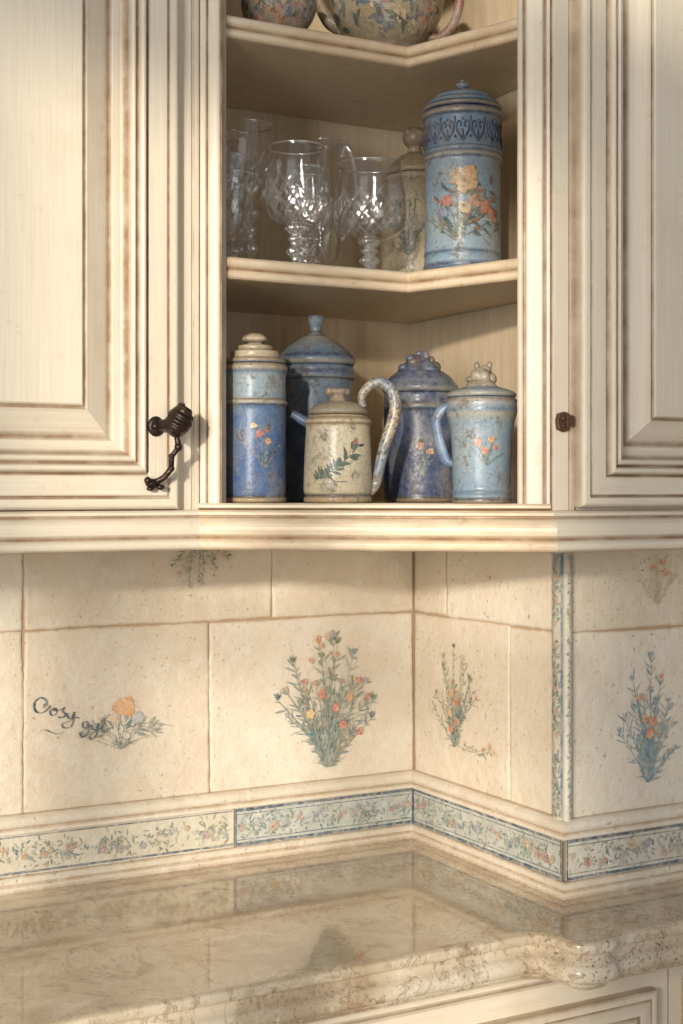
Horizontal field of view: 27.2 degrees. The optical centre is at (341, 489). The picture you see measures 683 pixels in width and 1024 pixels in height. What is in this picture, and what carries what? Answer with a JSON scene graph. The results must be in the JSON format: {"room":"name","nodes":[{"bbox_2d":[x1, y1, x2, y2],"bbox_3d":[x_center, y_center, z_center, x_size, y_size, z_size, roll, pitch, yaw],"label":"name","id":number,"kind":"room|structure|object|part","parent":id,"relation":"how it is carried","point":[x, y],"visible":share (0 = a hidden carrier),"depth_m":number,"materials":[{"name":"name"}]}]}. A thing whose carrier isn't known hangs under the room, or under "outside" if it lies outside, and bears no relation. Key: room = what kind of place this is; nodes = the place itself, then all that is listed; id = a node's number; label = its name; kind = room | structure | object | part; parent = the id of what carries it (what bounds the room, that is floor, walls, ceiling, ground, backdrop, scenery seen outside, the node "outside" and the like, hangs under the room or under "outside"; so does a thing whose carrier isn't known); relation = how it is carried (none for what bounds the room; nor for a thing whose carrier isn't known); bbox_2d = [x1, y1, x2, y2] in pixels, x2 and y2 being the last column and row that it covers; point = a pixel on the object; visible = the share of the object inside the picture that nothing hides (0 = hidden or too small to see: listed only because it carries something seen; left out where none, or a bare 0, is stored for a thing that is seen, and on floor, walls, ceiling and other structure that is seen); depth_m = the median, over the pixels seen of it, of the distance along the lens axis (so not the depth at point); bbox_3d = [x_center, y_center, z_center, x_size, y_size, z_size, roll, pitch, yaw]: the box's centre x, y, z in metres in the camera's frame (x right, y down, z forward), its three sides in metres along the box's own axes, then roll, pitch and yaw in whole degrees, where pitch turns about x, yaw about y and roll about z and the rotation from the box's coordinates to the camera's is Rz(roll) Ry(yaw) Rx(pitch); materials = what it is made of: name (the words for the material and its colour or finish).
{"room":"kitchen","nodes":[
{"label":"kitchen","id":0,"kind":"room"},
{"bbox_2d":[0,550,414,845],"bbox_3d":[-1.145,0.084,1.685,3.025,2.767,0.129,0,0,-29],"label":"wall","id":1,"kind":"structure","parent":0,"point":[135,675],"depth_m":2.13,"materials":[{"name":"tile"}]},
{"bbox_2d":[0,0,199,553],"bbox_3d":[-0.811,-0.382,1.578,1.305,0.916,0.388,0,0,-29],"label":"upper cabinet","id":2,"kind":"object","parent":1,"relation":"attached to","point":[99,99],"visible":1,"depth_m":1.71,"materials":[{"name":"beige wood"}]},
{"bbox_3d":[-0.745,0.050,1.459,1.305,0.051,0.026,0,0,-29],"label":"moulding","id":3,"kind":"part","parent":2,"relation":"part of","materials":[{"name":"beige wood"}]},
{"bbox_3d":[-0.205,-0.085,1.723,0.057,0.043,0.035,0,0,43],"label":"knob","id":4,"kind":"part","parent":2,"relation":"part of","materials":[{"name":"brown metal"}]},
{"bbox_2d":[0,788,682,881],"bbox_3d":[-0.329,0.516,1.838,3.601,0.058,0.402,0,0,-29],"label":"trim","id":5,"kind":"structure","parent":1,"relation":"attached to","point":[41,852],"depth_m":2.09,"materials":[{"name":"tile"}]},
{"bbox_2d":[0,769,682,840],"bbox_3d":[-0.329,0.472,1.837,3.600,0.029,0.418,0,0,-29],"label":"trim","id":6,"kind":"structure","parent":1,"relation":"attached to","point":[527,817],"depth_m":2.08,"materials":[{"name":"tile"}]},
{"bbox_2d":[197,0,575,552],"bbox_3d":[0.038,-0.382,1.913,0.524,0.916,0.624,0,0,-29],"label":"corner shelf unit","id":7,"kind":"object","parent":1,"relation":"attached to","point":[314,82],"visible":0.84,"depth_m":1.93,"materials":[{"name":"beige wood"}]},
{"bbox_2d":[226,129,252,256],"bbox_3d":[-0.166,-0.412,2.084,0.072,0.225,0.072,0,0,9],"label":"wine glass","id":8,"kind":"object","parent":7,"relation":"on","point":[249,137],"visible":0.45,"depth_m":2.08,"materials":[{"name":"clear glass"}]},
{"bbox_2d":[226,155,255,256],"bbox_3d":[-0.148,-0.374,1.908,0.065,0.150,0.065,0,0,-29],"label":"glass mug","id":9,"kind":"object","parent":7,"relation":"on","point":[253,173],"visible":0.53,"depth_m":1.91,"materials":[{"name":"clear glass"}]},
{"bbox_2d":[226,118,275,257],"bbox_3d":[-0.132,-0.406,1.986,0.080,0.213,0.080,0,0,-29],"label":"wine glass","id":10,"kind":"object","parent":7,"relation":"on","point":[271,128],"visible":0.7,"depth_m":1.98,"materials":[{"name":"clear glass"}]},
{"bbox_2d":[226,333,287,502],"bbox_3d":[-0.114,-0.095,1.859,0.086,0.224,0.086,0,0,-29],"label":"canister","id":11,"kind":"object","parent":7,"relation":"on","point":[256,403],"visible":0.95,"depth_m":1.82,"materials":[{"name":"ceramic"}]},
{"bbox_3d":[-0.113,-0.199,1.860,0.033,0.016,0.034,0,0,-29],"label":"knob","id":12,"kind":"part","parent":11,"relation":"part of","materials":[{"name":"ceramic"}]},
{"bbox_3d":[-0.114,-0.178,1.859,0.081,0.026,0.081,0,0,-29],"label":"lid","id":13,"kind":"part","parent":11,"relation":"part of","materials":[{"name":"ceramic"}]},
{"bbox_2d":[241,0,316,28],"bbox_3d":[-0.085,-0.650,1.912,0.103,0.084,0.103,0,0,-29],"label":"bowl","id":14,"kind":"object","parent":7,"relation":"on","point":[295,13],"visible":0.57,"depth_m":1.88,"materials":[{"name":"ceramic"}]},
{"bbox_2d":[265,140,327,261],"bbox_3d":[-0.061,-0.384,1.929,0.086,0.169,0.086,0,0,-1],"label":"wine glass","id":15,"kind":"object","parent":7,"relation":"on","point":[292,225],"visible":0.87,"depth_m":1.92,"materials":[{"name":"clear glass"}]},
{"bbox_2d":[286,164,332,263],"bbox_3d":[-0.045,-0.378,2.010,0.068,0.157,0.068,0,0,-29],"label":"wine glass","id":16,"kind":"object","parent":7,"relation":"on","point":[289,170],"visible":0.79,"depth_m":2.01,"materials":[{"name":"clear glass"}]},
{"bbox_2d":[280,315,355,501],"bbox_3d":[-0.037,-0.117,2.030,0.115,0.268,0.115,0,0,-29],"label":"canister","id":17,"kind":"object","parent":7,"relation":"on","point":[315,362],"visible":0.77,"depth_m":1.98,"materials":[{"name":"ceramic"}]},
{"bbox_3d":[-0.037,-0.237,2.030,0.026,0.028,0.026,0,0,-29],"label":"knob","id":18,"kind":"part","parent":17,"relation":"part of","materials":[{"name":"ceramic"}]},
{"bbox_3d":[-0.037,-0.201,2.030,0.115,0.046,0.115,0,0,-29],"label":"lid","id":19,"kind":"part","parent":17,"relation":"part of","materials":[{"name":"ceramic"}]},
{"bbox_2d":[303,136,358,265],"bbox_3d":[-0.021,-0.414,2.146,0.081,0.230,0.064,0,0,-29],"label":"glass mug","id":20,"kind":"object","parent":7,"relation":"on","point":[304,144],"visible":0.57,"depth_m":2.14,"materials":[{"name":"clear glass"}]},
{"bbox_2d":[290,377,401,502],"bbox_3d":[0.003,-0.065,1.844,0.129,0.164,0.090,0,0,-29],"label":"teapot","id":21,"kind":"object","parent":7,"relation":"on","point":[337,459],"visible":0.99,"depth_m":1.81,"materials":[{"name":"ceramic"}]},
{"bbox_3d":[-0.053,-0.092,1.839,0.027,0.023,0.014,0,0,-6],"label":"spout","id":22,"kind":"part","parent":21,"relation":"part of","materials":[{"name":"ceramic"}]},
{"bbox_3d":[-0.005,-0.107,1.840,0.077,0.018,0.077,0,0,-29],"label":"lid","id":23,"kind":"part","parent":21,"relation":"part of","materials":[{"name":"ceramic"}]},
{"bbox_3d":[-0.005,-0.124,1.840,0.027,0.019,0.026,0,0,-42],"label":"knob","id":24,"kind":"part","parent":21,"relation":"part of","materials":[{"name":"ceramic"}]},
{"bbox_3d":[0.049,-0.070,1.840,0.058,0.156,0.016,0,0,0],"label":"handle","id":25,"kind":"part","parent":21,"relation":"part of","materials":[{"name":"ceramic"}]},
{"bbox_2d":[333,157,405,269],"bbox_3d":[0.039,-0.377,1.977,0.102,0.156,0.102,0,0,-29],"label":"wine glass","id":26,"kind":"object","parent":7,"relation":"on","point":[358,239],"visible":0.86,"depth_m":1.97,"materials":[{"name":"clear glass"}]},
{"bbox_3d":[0.036,-0.594,1.951,0.464,0.029,0.528,0,0,-29],"label":"shelf","id":27,"kind":"part","parent":7,"relation":"part of","materials":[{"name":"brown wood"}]},
{"bbox_3d":[0.036,-0.284,1.951,0.464,0.029,0.528,0,0,-29],"label":"shelf","id":28,"kind":"part","parent":7,"relation":"part of","materials":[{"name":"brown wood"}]},
{"bbox_3d":[0.038,0.046,1.731,0.450,0.059,0.026,0,0,11],"label":"moulding","id":29,"kind":"part","parent":7,"relation":"part of","materials":[{"name":"beige wood"}]},
{"bbox_2d":[316,0,463,45],"bbox_3d":[0.063,-0.701,2.016,0.168,0.186,0.168,0,0,-44],"label":"teapot","id":30,"kind":"object","parent":7,"relation":"on","point":[398,22],"visible":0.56,"depth_m":1.97,"materials":[{"name":"ceramic"}]},
{"bbox_3d":[-0.019,-0.686,2.014,0.054,0.079,0.026,0,0,-6],"label":"spout","id":31,"kind":"part","parent":30,"relation":"part of","materials":[{"name":"ceramic"}]},
{"bbox_3d":[0.147,-0.691,2.017,0.056,0.107,0.013,0,0,0],"label":"handle","id":32,"kind":"part","parent":30,"relation":"part of","materials":[{"name":"ceramic"}]},
{"bbox_3d":[0.034,0.045,1.919,0.502,0.057,0.587,0,0,-29],"label":"shelf","id":33,"kind":"part","parent":7,"relation":"part of","materials":[{"name":"beige wood"}]},
{"bbox_2d":[380,126,424,271],"bbox_3d":[0.111,-0.426,2.149,0.104,0.253,0.104,0,0,-29],"label":"canister","id":34,"kind":"object","parent":7,"relation":"on","point":[405,252],"visible":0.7,"depth_m":2.11,"materials":[{"name":"ceramic"}]},
{"bbox_3d":[0.111,-0.494,2.149,0.088,0.034,0.088,0,0,-29],"label":"lid","id":35,"kind":"part","parent":34,"relation":"part of","materials":[{"name":"ceramic"}]},
{"bbox_3d":[0.110,-0.532,2.149,0.040,0.041,0.037,0,0,-29],"label":"knob","id":36,"kind":"part","parent":34,"relation":"part of","materials":[{"name":"ceramic"}]},
{"bbox_2d":[382,351,458,501],"bbox_3d":[0.111,-0.090,2.000,0.108,0.214,0.108,0,0,-29],"label":"jug","id":37,"kind":"object","parent":7,"relation":"on","point":[414,471],"visible":0.85,"depth_m":1.95,"materials":[{"name":"ceramic"}]},
{"bbox_3d":[0.112,-0.180,2.000,0.068,0.034,0.066,0,0,-29],"label":"knob","id":38,"kind":"part","parent":37,"relation":"part of","materials":[{"name":"ceramic"}]},
{"bbox_3d":[0.111,-0.153,2.000,0.108,0.034,0.108,0,0,-29],"label":"lid","id":39,"kind":"part","parent":37,"relation":"part of","materials":[{"name":"ceramic"}]},
{"bbox_2d":[422,80,502,269],"bbox_3d":[0.167,-0.433,1.950,0.112,0.266,0.112,0,0,-6],"label":"canister","id":40,"kind":"object","parent":7,"relation":"on","point":[462,130],"visible":0.95,"depth_m":1.90,"materials":[{"name":"ceramic"}]},
{"bbox_3d":[0.167,-0.535,1.950,0.109,0.030,0.109,0,0,-29],"label":"lid","id":41,"kind":"part","parent":40,"relation":"part of","materials":[{"name":"ceramic"}]},
{"bbox_3d":[0.167,-0.558,1.950,0.024,0.016,0.024,0,0,-29],"label":"knob","id":42,"kind":"part","parent":40,"relation":"part of","materials":[{"name":"ceramic"}]},
{"bbox_2d":[431,361,516,502],"bbox_3d":[0.177,-0.074,1.798,0.095,0.181,0.091,0,0,-41],"label":"jug","id":43,"kind":"object","parent":7,"relation":"on","point":[481,415],"visible":1,"depth_m":1.77,"materials":[{"name":"ceramic"}]},
{"bbox_3d":[0.130,-0.070,1.800,0.032,0.082,0.014,0,0,0],"label":"handle","id":44,"kind":"part","parent":43,"relation":"part of","materials":[{"name":"ceramic"}]},
{"bbox_3d":[0.178,-0.125,1.800,0.088,0.014,0.088,0,0,-29],"label":"lid","id":45,"kind":"part","parent":43,"relation":"part of","materials":[{"name":"ceramic"}]},
{"bbox_3d":[0.178,-0.147,1.800,0.043,0.035,0.043,0,0,3],"label":"knob","id":46,"kind":"part","parent":43,"relation":"part of","materials":[{"name":"ceramic"}]},
{"bbox_2d":[415,550,682,879],"bbox_3d":[0.701,0.084,2.480,1.179,2.767,0.521,0,0,-29],"label":"wall","id":47,"kind":"structure","parent":0,"point":[483,620],"depth_m":2.06,"materials":[{"name":"tile"}]},
{"bbox_2d":[0,823,682,899],"bbox_3d":[-0.330,0.556,1.839,3.600,0.022,0.414,0,0,-29],"label":"trim","id":48,"kind":"structure","parent":47,"relation":"attached to","point":[563,890],"depth_m":2.08,"materials":[{"name":"tile"}]},
{"bbox_2d":[552,552,572,821],"bbox_3d":[0.308,0.230,1.973,0.020,0.460,0.031,0,0,-29],"label":"trim","id":49,"kind":"structure","parent":47,"relation":"attached to","point":[562,563],"depth_m":1.97,"materials":[{"name":"tile"}]},
{"bbox_2d":[550,0,682,552],"bbox_3d":[0.603,-0.382,1.996,0.915,0.916,0.229,0,0,-29],"label":"upper cabinet","id":50,"kind":"object","parent":47,"relation":"attached to","point":[616,66],"visible":1,"depth_m":1.72,"materials":[{"name":"beige wood"}]},
{"bbox_3d":[0.651,0.050,1.909,0.915,0.051,0.026,0,0,-29],"label":"moulding","id":51,"kind":"part","parent":50,"relation":"part of","materials":[{"name":"beige wood"}]},
{"bbox_3d":[0.379,1.492,0.038,5.700,0.050,4.900,0,0,-29],"label":"floor","id":52,"kind":"structure","parent":0,"visible":0},
{"bbox_2d":[309,969,666,1023],"bbox_3d":[0.019,1.050,1.982,0.742,0.832,0.490,0,0,-29],"label":"base cabinet","id":53,"kind":"object","parent":52,"relation":"on","point":[639,999],"visible":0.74,"depth_m":1.85,"materials":[{"name":"beige wood"}]},
{"bbox_3d":[0.135,0.771,1.777,0.673,0.177,0.018,0,0,-29],"label":"drawer","id":54,"kind":"part","parent":53,"relation":"part of","materials":[{"name":"beige wood"}]},
{"bbox_2d":[667,966,682,1023],"bbox_3d":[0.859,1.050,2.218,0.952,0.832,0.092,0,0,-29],"label":"base cabinet","id":55,"kind":"object","parent":52,"relation":"on","point":[674,975],"visible":0.25,"depth_m":1.97,"materials":[{"name":"beige wood"}]},
{"bbox_3d":[0.676,0.771,2.075,0.450,0.177,0.018,0,0,-29],"label":"drawer","id":56,"kind":"part","parent":55,"relation":"part of","materials":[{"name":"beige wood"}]},
{"bbox_3d":[-0.965,1.050,1.439,1.500,0.832,0.490,0,0,-29],"label":"base cabinet","id":57,"kind":"object","parent":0,"visible":0},
{"bbox_2d":[0,838,682,1023],"bbox_3d":[-0.288,0.600,1.763,3.600,0.065,0.585,0,0,-29],"label":"countertop","id":58,"kind":"structure","parent":57,"relation":"on","point":[304,938],"depth_m":1.81,"materials":[{"name":"stone"}]}
]}

